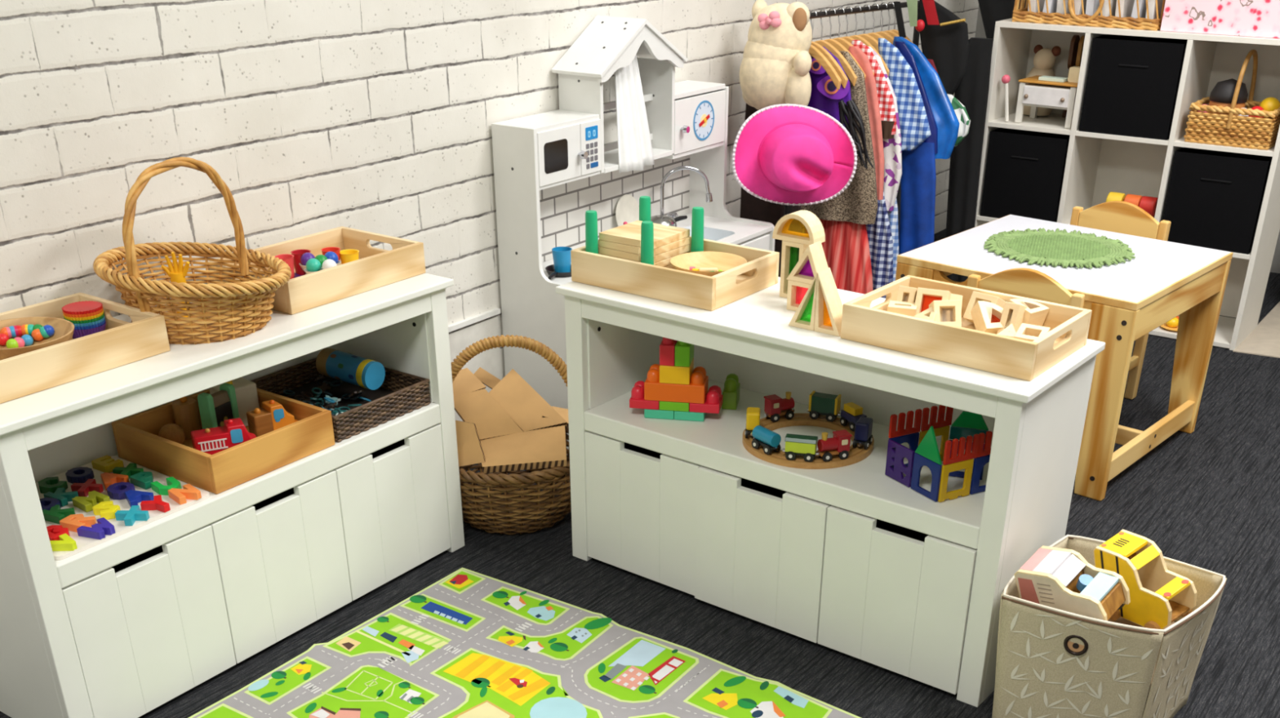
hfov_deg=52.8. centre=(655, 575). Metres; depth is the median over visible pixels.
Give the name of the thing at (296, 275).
dish
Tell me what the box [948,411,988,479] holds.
wall
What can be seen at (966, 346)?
wooden tray
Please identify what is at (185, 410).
drum
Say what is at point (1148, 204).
food
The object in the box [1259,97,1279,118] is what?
ball
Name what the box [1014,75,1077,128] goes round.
table
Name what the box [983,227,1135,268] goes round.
woven mat
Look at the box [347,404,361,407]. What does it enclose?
ring
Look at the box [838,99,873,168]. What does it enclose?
wig
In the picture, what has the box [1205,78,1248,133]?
toy
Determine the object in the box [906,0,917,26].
ribbon
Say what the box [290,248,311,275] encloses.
cup
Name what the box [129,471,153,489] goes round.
wooden letter
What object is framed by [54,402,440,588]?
shelf
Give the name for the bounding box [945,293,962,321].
block
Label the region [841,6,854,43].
hanger
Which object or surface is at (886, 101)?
checked shirt
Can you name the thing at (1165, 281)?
table
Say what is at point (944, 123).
costume
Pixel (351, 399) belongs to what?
ring
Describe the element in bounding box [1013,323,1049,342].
block
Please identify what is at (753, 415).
wagon
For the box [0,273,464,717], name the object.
base cabinet
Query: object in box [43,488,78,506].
wooden letter
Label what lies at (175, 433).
ball
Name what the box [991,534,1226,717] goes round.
storage bin
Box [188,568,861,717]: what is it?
play mat
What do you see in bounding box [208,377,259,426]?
block
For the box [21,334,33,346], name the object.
ball
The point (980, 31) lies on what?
wall
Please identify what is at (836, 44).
hanger
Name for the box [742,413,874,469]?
track
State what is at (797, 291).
block
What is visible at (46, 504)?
wooden letter
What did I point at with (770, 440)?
wagon
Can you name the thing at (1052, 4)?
bundle
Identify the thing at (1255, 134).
basket
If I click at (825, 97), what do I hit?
costume
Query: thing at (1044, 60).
toy
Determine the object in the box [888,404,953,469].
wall
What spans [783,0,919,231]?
rack
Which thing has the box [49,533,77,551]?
wooden letter
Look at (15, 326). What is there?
ball
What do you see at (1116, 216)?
chair
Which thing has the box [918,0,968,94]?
bag
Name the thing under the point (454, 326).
trim
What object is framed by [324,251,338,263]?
ball
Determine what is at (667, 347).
brick
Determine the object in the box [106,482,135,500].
wooden letter
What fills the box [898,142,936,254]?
garment
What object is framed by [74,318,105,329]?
cup
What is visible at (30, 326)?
ball
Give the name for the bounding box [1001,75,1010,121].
wand
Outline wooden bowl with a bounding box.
[0,316,74,360]
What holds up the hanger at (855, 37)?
hanging from the rack
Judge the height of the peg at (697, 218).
0.128 m
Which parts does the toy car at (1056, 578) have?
seat, panel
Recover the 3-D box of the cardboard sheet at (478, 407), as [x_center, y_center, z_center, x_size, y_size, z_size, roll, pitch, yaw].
[-0.387,-0.358,2.903,0.174,0.098,0.089,19,34,30]
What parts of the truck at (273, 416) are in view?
knob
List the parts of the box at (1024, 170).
panel, panel, panel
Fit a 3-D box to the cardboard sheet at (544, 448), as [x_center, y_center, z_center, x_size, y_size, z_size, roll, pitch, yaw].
[-0.298,-0.277,2.850,0.199,0.060,0.128,-2,29,-4]
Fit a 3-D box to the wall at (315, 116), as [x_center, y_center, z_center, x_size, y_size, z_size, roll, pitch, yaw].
[-0.778,-1.268,2.415,0.120,2.660,7.000,19,34,30]
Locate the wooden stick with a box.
[699,267,717,271]
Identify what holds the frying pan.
on the play kitchen
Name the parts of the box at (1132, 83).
panel, panel, panel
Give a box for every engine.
[764,391,794,422]
[817,430,852,462]
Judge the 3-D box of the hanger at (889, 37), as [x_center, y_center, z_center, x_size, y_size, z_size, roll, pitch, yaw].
[0.720,-1.719,4.115,0.249,0.204,0.016,19,34,30]
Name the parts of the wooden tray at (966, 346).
panel, panel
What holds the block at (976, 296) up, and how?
in the wooden tray at (966, 346)
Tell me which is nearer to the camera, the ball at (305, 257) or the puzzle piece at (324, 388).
the ball at (305, 257)
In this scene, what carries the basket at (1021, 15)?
on the cube shelf at (1097, 165)
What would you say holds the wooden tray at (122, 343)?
on the base cabinet at (125, 625)
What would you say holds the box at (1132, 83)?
on the cube shelf at (1097, 165)
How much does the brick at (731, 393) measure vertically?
0.061 m
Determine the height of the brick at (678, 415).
0.019 m
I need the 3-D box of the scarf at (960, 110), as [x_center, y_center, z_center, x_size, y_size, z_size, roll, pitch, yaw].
[0.944,-1.447,4.099,0.118,0.152,0.057,19,34,30]
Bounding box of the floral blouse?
[868,46,902,211]
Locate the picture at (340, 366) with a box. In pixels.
[337,363,343,368]
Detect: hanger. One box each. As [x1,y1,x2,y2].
[808,13,841,89]
[809,9,848,88]
[814,8,857,86]
[823,8,866,80]
[832,7,874,75]
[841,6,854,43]
[849,4,889,75]
[858,4,879,53]
[866,3,884,40]
[875,2,893,44]
[883,1,898,37]
[890,0,913,43]
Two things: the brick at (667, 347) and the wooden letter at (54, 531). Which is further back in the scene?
the brick at (667, 347)
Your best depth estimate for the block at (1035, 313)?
2.22 m
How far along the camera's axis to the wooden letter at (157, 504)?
2.20 m
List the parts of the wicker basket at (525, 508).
handle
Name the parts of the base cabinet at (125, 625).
panel, post, drawer, panel, rail, drawer, drawer, post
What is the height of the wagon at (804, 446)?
0.044 m
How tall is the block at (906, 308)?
0.038 m
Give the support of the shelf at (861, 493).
attached to the base cabinet at (854, 561)
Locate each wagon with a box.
[744,407,759,438]
[751,425,781,455]
[782,433,818,462]
[807,391,841,422]
[840,402,866,431]
[852,417,872,449]
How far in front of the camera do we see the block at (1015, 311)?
2.20 m
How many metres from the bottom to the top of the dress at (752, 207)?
0.745 m
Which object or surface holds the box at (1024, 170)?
on the cube shelf at (1097, 165)
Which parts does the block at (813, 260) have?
acrylic pane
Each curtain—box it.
[614,54,654,173]
[945,37,993,282]
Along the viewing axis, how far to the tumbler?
3.18 m
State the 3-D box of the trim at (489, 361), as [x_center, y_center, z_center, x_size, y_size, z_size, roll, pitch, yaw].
[-1.569,0.248,1.837,0.003,0.243,4.078,19,34,30]
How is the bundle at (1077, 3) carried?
in the basket at (1021, 15)
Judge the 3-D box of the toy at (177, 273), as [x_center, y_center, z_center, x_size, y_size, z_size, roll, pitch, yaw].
[-0.856,-0.523,2.316,0.048,0.117,0.028,10,30,17]
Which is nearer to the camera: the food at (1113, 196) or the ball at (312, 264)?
the ball at (312, 264)
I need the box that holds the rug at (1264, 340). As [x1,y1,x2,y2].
[1232,302,1279,358]
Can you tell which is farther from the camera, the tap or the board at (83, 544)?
the tap
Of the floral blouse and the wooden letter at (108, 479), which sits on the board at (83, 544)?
the wooden letter at (108, 479)
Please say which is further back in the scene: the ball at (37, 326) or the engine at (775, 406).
the engine at (775, 406)
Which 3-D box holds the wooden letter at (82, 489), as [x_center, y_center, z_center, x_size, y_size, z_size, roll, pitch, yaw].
[-0.999,-0.152,2.263,0.044,0.014,0.046,-24,37,-37]
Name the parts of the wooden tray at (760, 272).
panel, panel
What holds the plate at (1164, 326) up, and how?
on the cube shelf at (1097, 165)
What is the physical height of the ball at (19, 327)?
0.020 m
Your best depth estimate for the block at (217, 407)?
2.43 m
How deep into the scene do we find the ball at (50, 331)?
2.14 m
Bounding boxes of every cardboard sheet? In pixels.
[452,368,486,396]
[453,388,522,439]
[455,420,485,466]
[473,367,500,389]
[480,425,567,473]
[488,368,567,431]
[542,406,568,426]
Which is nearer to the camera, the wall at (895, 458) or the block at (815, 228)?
the wall at (895, 458)
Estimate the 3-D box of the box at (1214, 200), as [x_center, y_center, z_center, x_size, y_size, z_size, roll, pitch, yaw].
[1.773,-1.188,4.029,0.270,0.274,0.276,19,34,30]
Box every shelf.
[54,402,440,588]
[584,379,989,549]
[974,17,1279,351]
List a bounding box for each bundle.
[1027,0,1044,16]
[1042,0,1057,13]
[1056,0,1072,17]
[1072,0,1086,14]
[1085,0,1100,15]
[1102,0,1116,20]
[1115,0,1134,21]
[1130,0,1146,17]
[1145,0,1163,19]
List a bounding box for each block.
[197,382,239,429]
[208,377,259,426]
[772,209,825,244]
[779,240,808,297]
[786,241,828,284]
[786,280,810,311]
[788,267,828,331]
[813,267,842,337]
[887,300,916,316]
[896,285,917,303]
[913,306,945,322]
[914,287,951,321]
[928,300,961,327]
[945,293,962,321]
[963,291,1004,323]
[970,301,1011,334]
[996,302,1026,334]
[997,323,1015,337]
[1008,298,1048,326]
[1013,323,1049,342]
[1067,66,1079,83]
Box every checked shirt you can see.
[851,40,896,139]
[878,38,930,151]
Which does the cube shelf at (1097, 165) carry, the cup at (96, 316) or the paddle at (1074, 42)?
the paddle at (1074, 42)
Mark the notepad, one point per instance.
(1059, 79)
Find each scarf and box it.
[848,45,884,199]
[946,93,970,146]
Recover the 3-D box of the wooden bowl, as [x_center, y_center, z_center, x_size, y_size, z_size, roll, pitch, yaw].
[-1.034,-0.371,2.099,0.171,0.049,0.171,19,34,30]
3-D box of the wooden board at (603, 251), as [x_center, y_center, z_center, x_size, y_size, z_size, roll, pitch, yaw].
[-0.022,-0.652,2.572,0.132,0.014,0.132,20,34,32]
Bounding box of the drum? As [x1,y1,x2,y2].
[171,396,201,439]
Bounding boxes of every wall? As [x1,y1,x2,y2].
[0,0,978,379]
[888,404,953,469]
[948,411,988,479]
[974,5,1279,273]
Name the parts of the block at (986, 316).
acrylic pane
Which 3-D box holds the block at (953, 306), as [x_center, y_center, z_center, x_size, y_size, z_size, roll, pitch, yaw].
[0.505,-0.452,2.248,0.048,0.058,0.053,-1,29,-2]
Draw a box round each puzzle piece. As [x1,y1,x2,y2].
[302,400,312,404]
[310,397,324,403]
[315,402,324,407]
[316,382,331,394]
[324,395,337,405]
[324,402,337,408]
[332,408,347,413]
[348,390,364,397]
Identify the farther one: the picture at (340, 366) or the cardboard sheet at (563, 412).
the cardboard sheet at (563, 412)
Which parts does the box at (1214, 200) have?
panel, panel, panel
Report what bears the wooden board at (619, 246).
on the wooden board at (603, 251)
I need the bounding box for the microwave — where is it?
[494,109,599,190]
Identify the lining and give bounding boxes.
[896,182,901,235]
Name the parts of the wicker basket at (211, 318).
handle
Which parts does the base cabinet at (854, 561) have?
post, drawer, drawer, rail, panel, drawer, post, panel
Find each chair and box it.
[967,267,1084,308]
[1070,200,1170,399]
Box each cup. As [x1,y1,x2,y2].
[62,301,102,315]
[62,306,102,318]
[62,309,103,320]
[63,312,104,324]
[72,315,105,327]
[72,321,106,339]
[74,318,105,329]
[275,253,294,279]
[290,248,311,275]
[298,262,306,275]
[304,268,322,274]
[320,247,340,265]
[339,248,359,264]
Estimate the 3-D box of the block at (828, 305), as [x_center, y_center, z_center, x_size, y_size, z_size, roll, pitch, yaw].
[0.315,-0.480,2.267,0.053,0.106,0.042,20,34,32]
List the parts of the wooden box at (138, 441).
panel, panel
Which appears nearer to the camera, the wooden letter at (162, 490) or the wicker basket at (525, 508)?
the wooden letter at (162, 490)
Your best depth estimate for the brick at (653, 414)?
2.59 m
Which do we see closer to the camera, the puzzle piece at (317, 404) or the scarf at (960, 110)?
the puzzle piece at (317, 404)
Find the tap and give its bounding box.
[660,165,712,226]
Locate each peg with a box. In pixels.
[585,210,598,253]
[639,195,650,221]
[640,221,653,265]
[690,206,703,252]
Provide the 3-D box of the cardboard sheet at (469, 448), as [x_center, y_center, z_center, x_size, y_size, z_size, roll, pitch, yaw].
[-0.414,-0.288,2.823,0.090,0.102,0.053,4,29,6]
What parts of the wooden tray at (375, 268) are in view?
panel, panel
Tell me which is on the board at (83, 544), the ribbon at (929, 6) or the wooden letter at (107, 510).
the wooden letter at (107, 510)
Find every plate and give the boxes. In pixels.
[615,194,639,226]
[670,251,746,276]
[1160,323,1177,332]
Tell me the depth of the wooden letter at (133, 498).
2.23 m
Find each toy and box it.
[160,252,190,317]
[1022,44,1061,115]
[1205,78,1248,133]
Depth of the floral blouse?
4.00 m
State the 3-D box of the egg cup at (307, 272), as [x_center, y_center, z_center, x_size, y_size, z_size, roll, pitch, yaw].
[-0.665,-0.583,2.513,0.037,0.028,0.037,19,34,30]
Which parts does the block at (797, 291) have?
acrylic pane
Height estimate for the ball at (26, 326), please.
0.020 m
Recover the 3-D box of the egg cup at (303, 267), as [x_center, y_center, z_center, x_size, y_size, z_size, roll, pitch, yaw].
[-0.686,-0.604,2.552,0.037,0.028,0.037,19,34,30]
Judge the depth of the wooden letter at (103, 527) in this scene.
2.11 m
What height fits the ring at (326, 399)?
0.013 m
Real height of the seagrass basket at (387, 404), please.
0.054 m
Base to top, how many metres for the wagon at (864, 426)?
0.052 m
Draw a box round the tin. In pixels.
[315,347,385,390]
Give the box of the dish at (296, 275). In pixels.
[293,272,303,277]
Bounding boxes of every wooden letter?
[37,476,67,493]
[39,497,61,511]
[42,504,75,524]
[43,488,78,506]
[46,524,69,541]
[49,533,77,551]
[59,514,96,533]
[65,466,94,484]
[71,479,103,497]
[71,490,110,512]
[76,517,115,539]
[91,455,124,473]
[92,501,120,519]
[100,472,128,490]
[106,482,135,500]
[112,463,143,479]
[115,505,149,526]
[124,489,153,507]
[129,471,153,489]
[140,495,170,512]
[151,476,181,495]
[168,484,201,505]
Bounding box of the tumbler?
[551,246,572,272]
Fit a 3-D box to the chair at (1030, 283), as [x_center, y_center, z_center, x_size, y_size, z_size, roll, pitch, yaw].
[0.913,-0.501,3.117,0.272,0.534,0.274,20,34,32]
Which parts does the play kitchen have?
panel, control panel, knob, cupboard door, panel, panel, cupboard door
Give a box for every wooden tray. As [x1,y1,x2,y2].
[0,292,170,404]
[208,226,425,315]
[570,235,779,311]
[840,275,1092,381]
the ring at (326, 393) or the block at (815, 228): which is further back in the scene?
the ring at (326, 393)
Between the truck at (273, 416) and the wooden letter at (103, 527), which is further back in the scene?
the truck at (273, 416)
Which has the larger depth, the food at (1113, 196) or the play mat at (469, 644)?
the food at (1113, 196)
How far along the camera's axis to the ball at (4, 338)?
2.12 m
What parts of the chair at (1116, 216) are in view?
leg, backrest, leg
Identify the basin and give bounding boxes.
[684,226,734,240]
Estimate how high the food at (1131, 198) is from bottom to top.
0.060 m
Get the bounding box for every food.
[1106,191,1125,202]
[1123,194,1142,206]
[1138,195,1158,217]
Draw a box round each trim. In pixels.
[448,307,500,332]
[448,315,501,421]
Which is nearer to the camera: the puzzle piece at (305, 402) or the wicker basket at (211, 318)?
the wicker basket at (211, 318)
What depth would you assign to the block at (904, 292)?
2.29 m
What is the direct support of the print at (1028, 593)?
attached to the toy car at (1056, 578)
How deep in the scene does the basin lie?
3.63 m
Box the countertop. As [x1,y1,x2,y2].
[542,213,772,284]
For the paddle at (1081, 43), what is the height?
0.254 m
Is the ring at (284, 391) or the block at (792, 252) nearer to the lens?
the block at (792, 252)
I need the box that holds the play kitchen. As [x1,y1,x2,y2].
[491,15,774,455]
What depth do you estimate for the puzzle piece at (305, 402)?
2.59 m
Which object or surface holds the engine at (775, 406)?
on the track
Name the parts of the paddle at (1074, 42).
handle, blade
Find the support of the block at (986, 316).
in the wooden tray at (966, 346)
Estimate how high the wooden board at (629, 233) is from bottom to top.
0.014 m
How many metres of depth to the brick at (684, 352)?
2.53 m
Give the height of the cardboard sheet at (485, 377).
0.059 m
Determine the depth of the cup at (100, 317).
2.18 m
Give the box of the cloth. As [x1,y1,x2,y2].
[927,58,937,73]
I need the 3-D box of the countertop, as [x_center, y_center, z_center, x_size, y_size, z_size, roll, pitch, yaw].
[-0.021,-0.863,3.431,0.284,0.012,0.819,19,34,30]
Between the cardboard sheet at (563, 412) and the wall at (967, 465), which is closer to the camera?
the wall at (967, 465)
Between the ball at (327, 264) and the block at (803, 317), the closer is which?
the block at (803, 317)
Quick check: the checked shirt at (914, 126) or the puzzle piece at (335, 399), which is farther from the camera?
the checked shirt at (914, 126)
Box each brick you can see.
[629,381,659,409]
[644,364,708,404]
[644,408,674,419]
[659,337,677,365]
[659,357,693,384]
[659,400,689,412]
[674,410,706,422]
[675,341,693,367]
[688,385,723,413]
[721,373,740,409]
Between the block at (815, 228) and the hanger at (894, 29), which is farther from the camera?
the hanger at (894, 29)
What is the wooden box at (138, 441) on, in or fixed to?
on the base cabinet at (125, 625)
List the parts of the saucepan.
lid, handle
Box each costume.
[807,46,851,134]
[893,36,959,159]
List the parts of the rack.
rail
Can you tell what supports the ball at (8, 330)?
in the wooden bowl
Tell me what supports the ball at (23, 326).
in the wooden bowl
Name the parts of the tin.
lid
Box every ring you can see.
[283,390,295,395]
[311,387,322,395]
[323,391,333,396]
[323,397,335,403]
[337,406,350,410]
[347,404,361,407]
[349,392,362,400]
[358,396,371,402]
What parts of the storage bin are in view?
panel, panel, panel, panel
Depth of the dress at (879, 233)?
4.10 m
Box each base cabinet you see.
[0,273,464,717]
[555,276,1105,707]
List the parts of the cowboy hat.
crown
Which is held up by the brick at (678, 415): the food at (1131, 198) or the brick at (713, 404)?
the brick at (713, 404)
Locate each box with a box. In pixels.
[111,387,334,494]
[979,128,1070,222]
[1078,34,1187,140]
[1160,0,1279,38]
[1162,147,1272,254]
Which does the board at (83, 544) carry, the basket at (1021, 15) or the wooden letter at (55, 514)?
the wooden letter at (55, 514)
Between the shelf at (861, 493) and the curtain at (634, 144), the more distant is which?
the curtain at (634, 144)
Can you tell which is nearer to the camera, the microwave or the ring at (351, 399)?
the ring at (351, 399)
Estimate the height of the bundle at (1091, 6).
0.121 m
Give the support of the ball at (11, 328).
in the wooden bowl
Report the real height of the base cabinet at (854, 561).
0.600 m
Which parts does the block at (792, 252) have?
acrylic pane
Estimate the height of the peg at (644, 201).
0.128 m
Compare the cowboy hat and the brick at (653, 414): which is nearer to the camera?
the brick at (653, 414)
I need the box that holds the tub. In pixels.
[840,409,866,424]
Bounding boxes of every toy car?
[1013,546,1130,621]
[1093,529,1196,630]
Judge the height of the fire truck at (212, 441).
0.086 m
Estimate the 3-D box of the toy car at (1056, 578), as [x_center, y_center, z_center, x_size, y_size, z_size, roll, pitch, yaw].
[0.697,0.032,2.155,0.168,0.136,0.116,25,37,37]
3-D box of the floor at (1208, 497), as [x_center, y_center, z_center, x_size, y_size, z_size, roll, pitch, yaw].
[1.125,0.518,1.866,4.537,0.060,7.000,19,34,30]
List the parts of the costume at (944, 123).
dark panel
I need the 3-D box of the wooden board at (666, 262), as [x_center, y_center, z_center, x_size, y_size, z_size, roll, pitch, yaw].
[-0.022,-0.639,2.579,0.132,0.014,0.132,19,34,30]
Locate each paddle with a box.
[1062,35,1079,117]
[1075,35,1084,66]
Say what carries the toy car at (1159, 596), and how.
in the storage bin
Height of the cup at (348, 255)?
0.035 m
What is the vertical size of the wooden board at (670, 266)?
0.014 m
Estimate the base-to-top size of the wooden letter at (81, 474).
0.014 m
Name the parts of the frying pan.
handle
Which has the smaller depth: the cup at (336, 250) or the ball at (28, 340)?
the ball at (28, 340)
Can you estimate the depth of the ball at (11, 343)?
2.11 m
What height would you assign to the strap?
0.103 m
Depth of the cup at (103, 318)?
2.19 m
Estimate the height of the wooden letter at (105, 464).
0.014 m
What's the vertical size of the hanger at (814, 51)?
0.204 m
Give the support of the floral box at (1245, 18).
on the cube shelf at (1097, 165)
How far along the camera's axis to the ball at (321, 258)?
2.52 m
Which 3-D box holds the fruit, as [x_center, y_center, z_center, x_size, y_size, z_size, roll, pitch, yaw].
[1.681,-0.822,4.189,0.042,0.034,0.042,19,34,30]
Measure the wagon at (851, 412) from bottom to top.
0.044 m
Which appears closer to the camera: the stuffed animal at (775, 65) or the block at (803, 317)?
the block at (803, 317)
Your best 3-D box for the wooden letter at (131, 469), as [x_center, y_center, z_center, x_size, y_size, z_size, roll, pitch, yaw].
[-0.951,-0.185,2.324,0.044,0.014,0.046,-23,36,-36]
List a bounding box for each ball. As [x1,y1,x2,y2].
[0,327,8,337]
[0,333,8,345]
[5,327,12,338]
[5,338,18,348]
[8,325,16,337]
[13,325,18,337]
[13,337,25,347]
[16,325,22,337]
[21,324,26,335]
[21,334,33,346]
[25,324,28,334]
[27,324,34,336]
[31,328,43,341]
[32,324,42,330]
[39,326,49,337]
[43,324,54,337]
[158,423,185,444]
[300,252,315,266]
[306,258,321,271]
[314,254,327,267]
[321,259,337,270]
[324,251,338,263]
[1248,106,1264,121]
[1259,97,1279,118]
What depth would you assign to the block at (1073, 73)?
4.08 m
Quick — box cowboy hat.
[731,103,857,205]
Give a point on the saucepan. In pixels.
(660, 220)
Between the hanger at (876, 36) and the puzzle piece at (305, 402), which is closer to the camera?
the puzzle piece at (305, 402)
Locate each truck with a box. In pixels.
[191,417,256,455]
[246,400,297,437]
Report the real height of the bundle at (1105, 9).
0.101 m
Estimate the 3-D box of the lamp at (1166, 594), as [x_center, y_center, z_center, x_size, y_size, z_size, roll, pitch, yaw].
[0.848,0.033,2.136,0.012,0.001,0.012,-30,33,-21]
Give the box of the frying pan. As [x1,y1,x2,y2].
[545,264,571,279]
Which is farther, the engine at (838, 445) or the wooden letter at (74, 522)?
the engine at (838, 445)
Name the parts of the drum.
knob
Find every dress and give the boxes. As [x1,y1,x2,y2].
[740,71,809,277]
[800,50,878,294]
[866,191,893,298]
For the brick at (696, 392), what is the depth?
2.56 m
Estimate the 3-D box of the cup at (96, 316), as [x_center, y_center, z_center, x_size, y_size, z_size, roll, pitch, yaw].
[-0.979,-0.439,2.208,0.065,0.024,0.065,19,34,30]
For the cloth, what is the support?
hanging from the hanger at (892, 33)
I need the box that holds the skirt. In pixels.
[887,199,898,281]
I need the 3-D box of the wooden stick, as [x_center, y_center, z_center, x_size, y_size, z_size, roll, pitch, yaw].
[0.101,-0.589,2.487,0.034,0.008,0.009,-1,29,-3]
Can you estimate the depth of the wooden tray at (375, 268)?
2.51 m
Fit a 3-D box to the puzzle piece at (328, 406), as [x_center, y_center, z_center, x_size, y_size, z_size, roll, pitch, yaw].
[-0.651,-0.338,2.573,0.022,0.010,0.022,6,29,10]
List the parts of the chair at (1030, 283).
leg, leg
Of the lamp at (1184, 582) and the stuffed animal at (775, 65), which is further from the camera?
the stuffed animal at (775, 65)
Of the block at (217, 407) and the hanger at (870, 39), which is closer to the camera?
the block at (217, 407)
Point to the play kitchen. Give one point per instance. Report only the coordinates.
(551, 168)
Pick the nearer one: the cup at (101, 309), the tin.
the cup at (101, 309)
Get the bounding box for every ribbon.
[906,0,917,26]
[915,0,939,31]
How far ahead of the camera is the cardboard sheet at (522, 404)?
2.94 m
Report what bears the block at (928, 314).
in the wooden tray at (966, 346)
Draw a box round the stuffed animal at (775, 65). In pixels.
[739,0,812,110]
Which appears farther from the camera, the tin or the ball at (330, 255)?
the tin
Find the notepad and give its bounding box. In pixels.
[1038,75,1067,82]
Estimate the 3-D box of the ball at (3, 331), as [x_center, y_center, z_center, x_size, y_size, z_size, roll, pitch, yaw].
[-1.076,-0.401,2.135,0.020,0.020,0.020,19,34,30]
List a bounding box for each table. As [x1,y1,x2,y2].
[895,214,1233,501]
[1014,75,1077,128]
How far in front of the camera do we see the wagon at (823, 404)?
2.55 m
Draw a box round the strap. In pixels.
[893,1,906,37]
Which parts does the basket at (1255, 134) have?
handle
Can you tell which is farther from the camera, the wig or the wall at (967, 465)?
the wig
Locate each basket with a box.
[93,156,291,345]
[251,357,431,442]
[450,334,571,534]
[1012,0,1165,31]
[1183,49,1279,150]
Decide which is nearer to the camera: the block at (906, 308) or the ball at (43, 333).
the ball at (43, 333)
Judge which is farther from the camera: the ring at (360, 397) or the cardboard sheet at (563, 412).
the cardboard sheet at (563, 412)
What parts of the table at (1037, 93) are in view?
leg, leg, drawer, leg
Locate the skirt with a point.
(893, 215)
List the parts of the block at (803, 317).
acrylic pane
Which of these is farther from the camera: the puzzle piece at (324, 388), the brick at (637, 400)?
the puzzle piece at (324, 388)
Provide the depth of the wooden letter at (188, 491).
2.24 m
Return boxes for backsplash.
[539,155,689,262]
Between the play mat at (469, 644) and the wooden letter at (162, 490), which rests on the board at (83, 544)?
the wooden letter at (162, 490)
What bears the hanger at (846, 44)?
hanging from the rack
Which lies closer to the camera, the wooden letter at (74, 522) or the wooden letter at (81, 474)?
the wooden letter at (74, 522)
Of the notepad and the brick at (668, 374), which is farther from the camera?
the notepad
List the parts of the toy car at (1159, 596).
seat, windscreen frame, floor panel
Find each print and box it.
[1017,577,1039,604]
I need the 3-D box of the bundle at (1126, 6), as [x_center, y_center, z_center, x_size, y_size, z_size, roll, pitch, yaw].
[1.449,-1.776,3.955,0.032,0.141,0.140,19,34,30]
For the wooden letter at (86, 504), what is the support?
on the board at (83, 544)
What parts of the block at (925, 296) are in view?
acrylic pane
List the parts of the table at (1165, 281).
leg, rail, rail, leg, rail, leg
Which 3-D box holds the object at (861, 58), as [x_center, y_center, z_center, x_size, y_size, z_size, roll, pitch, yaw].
[0.636,-1.372,3.918,0.159,0.432,0.049,19,34,30]
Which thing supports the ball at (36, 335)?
in the wooden bowl
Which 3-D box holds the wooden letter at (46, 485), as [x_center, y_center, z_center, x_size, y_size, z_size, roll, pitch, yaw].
[-1.065,-0.157,2.271,0.052,0.014,0.044,19,34,30]
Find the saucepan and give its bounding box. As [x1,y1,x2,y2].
[650,214,687,226]
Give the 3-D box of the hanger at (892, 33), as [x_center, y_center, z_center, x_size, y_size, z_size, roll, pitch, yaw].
[0.749,-1.738,4.152,0.249,0.204,0.016,19,34,30]
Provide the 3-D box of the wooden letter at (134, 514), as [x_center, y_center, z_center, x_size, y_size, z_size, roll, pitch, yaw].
[-0.881,-0.100,2.168,0.046,0.014,0.044,24,37,37]
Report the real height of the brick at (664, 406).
0.019 m
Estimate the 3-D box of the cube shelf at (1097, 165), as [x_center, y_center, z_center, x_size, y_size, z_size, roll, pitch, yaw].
[1.536,-1.289,4.180,0.914,0.907,0.300,19,34,30]
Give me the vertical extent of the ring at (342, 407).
0.007 m
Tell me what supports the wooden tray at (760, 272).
on the base cabinet at (854, 561)
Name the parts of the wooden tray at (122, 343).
panel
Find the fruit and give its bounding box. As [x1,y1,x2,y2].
[1165,317,1178,328]
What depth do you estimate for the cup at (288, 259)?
2.53 m
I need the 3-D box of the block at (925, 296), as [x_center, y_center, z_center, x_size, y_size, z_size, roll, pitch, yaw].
[0.490,-0.476,2.287,0.056,0.064,0.054,12,31,20]
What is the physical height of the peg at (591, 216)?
0.128 m
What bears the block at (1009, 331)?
in the wooden tray at (966, 346)
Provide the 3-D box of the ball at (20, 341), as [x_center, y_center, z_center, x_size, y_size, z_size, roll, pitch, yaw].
[-1.051,-0.382,2.124,0.020,0.020,0.020,19,34,30]
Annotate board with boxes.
[35,456,209,560]
[598,236,690,255]
[598,244,690,262]
[599,220,689,248]
[599,250,690,266]
[664,264,675,269]
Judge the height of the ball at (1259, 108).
0.048 m
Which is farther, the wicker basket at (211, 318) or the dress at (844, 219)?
the dress at (844, 219)
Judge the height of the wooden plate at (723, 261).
0.047 m
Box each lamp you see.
[1163,592,1171,596]
[1181,579,1188,584]
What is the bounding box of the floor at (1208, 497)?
[0,228,1279,717]

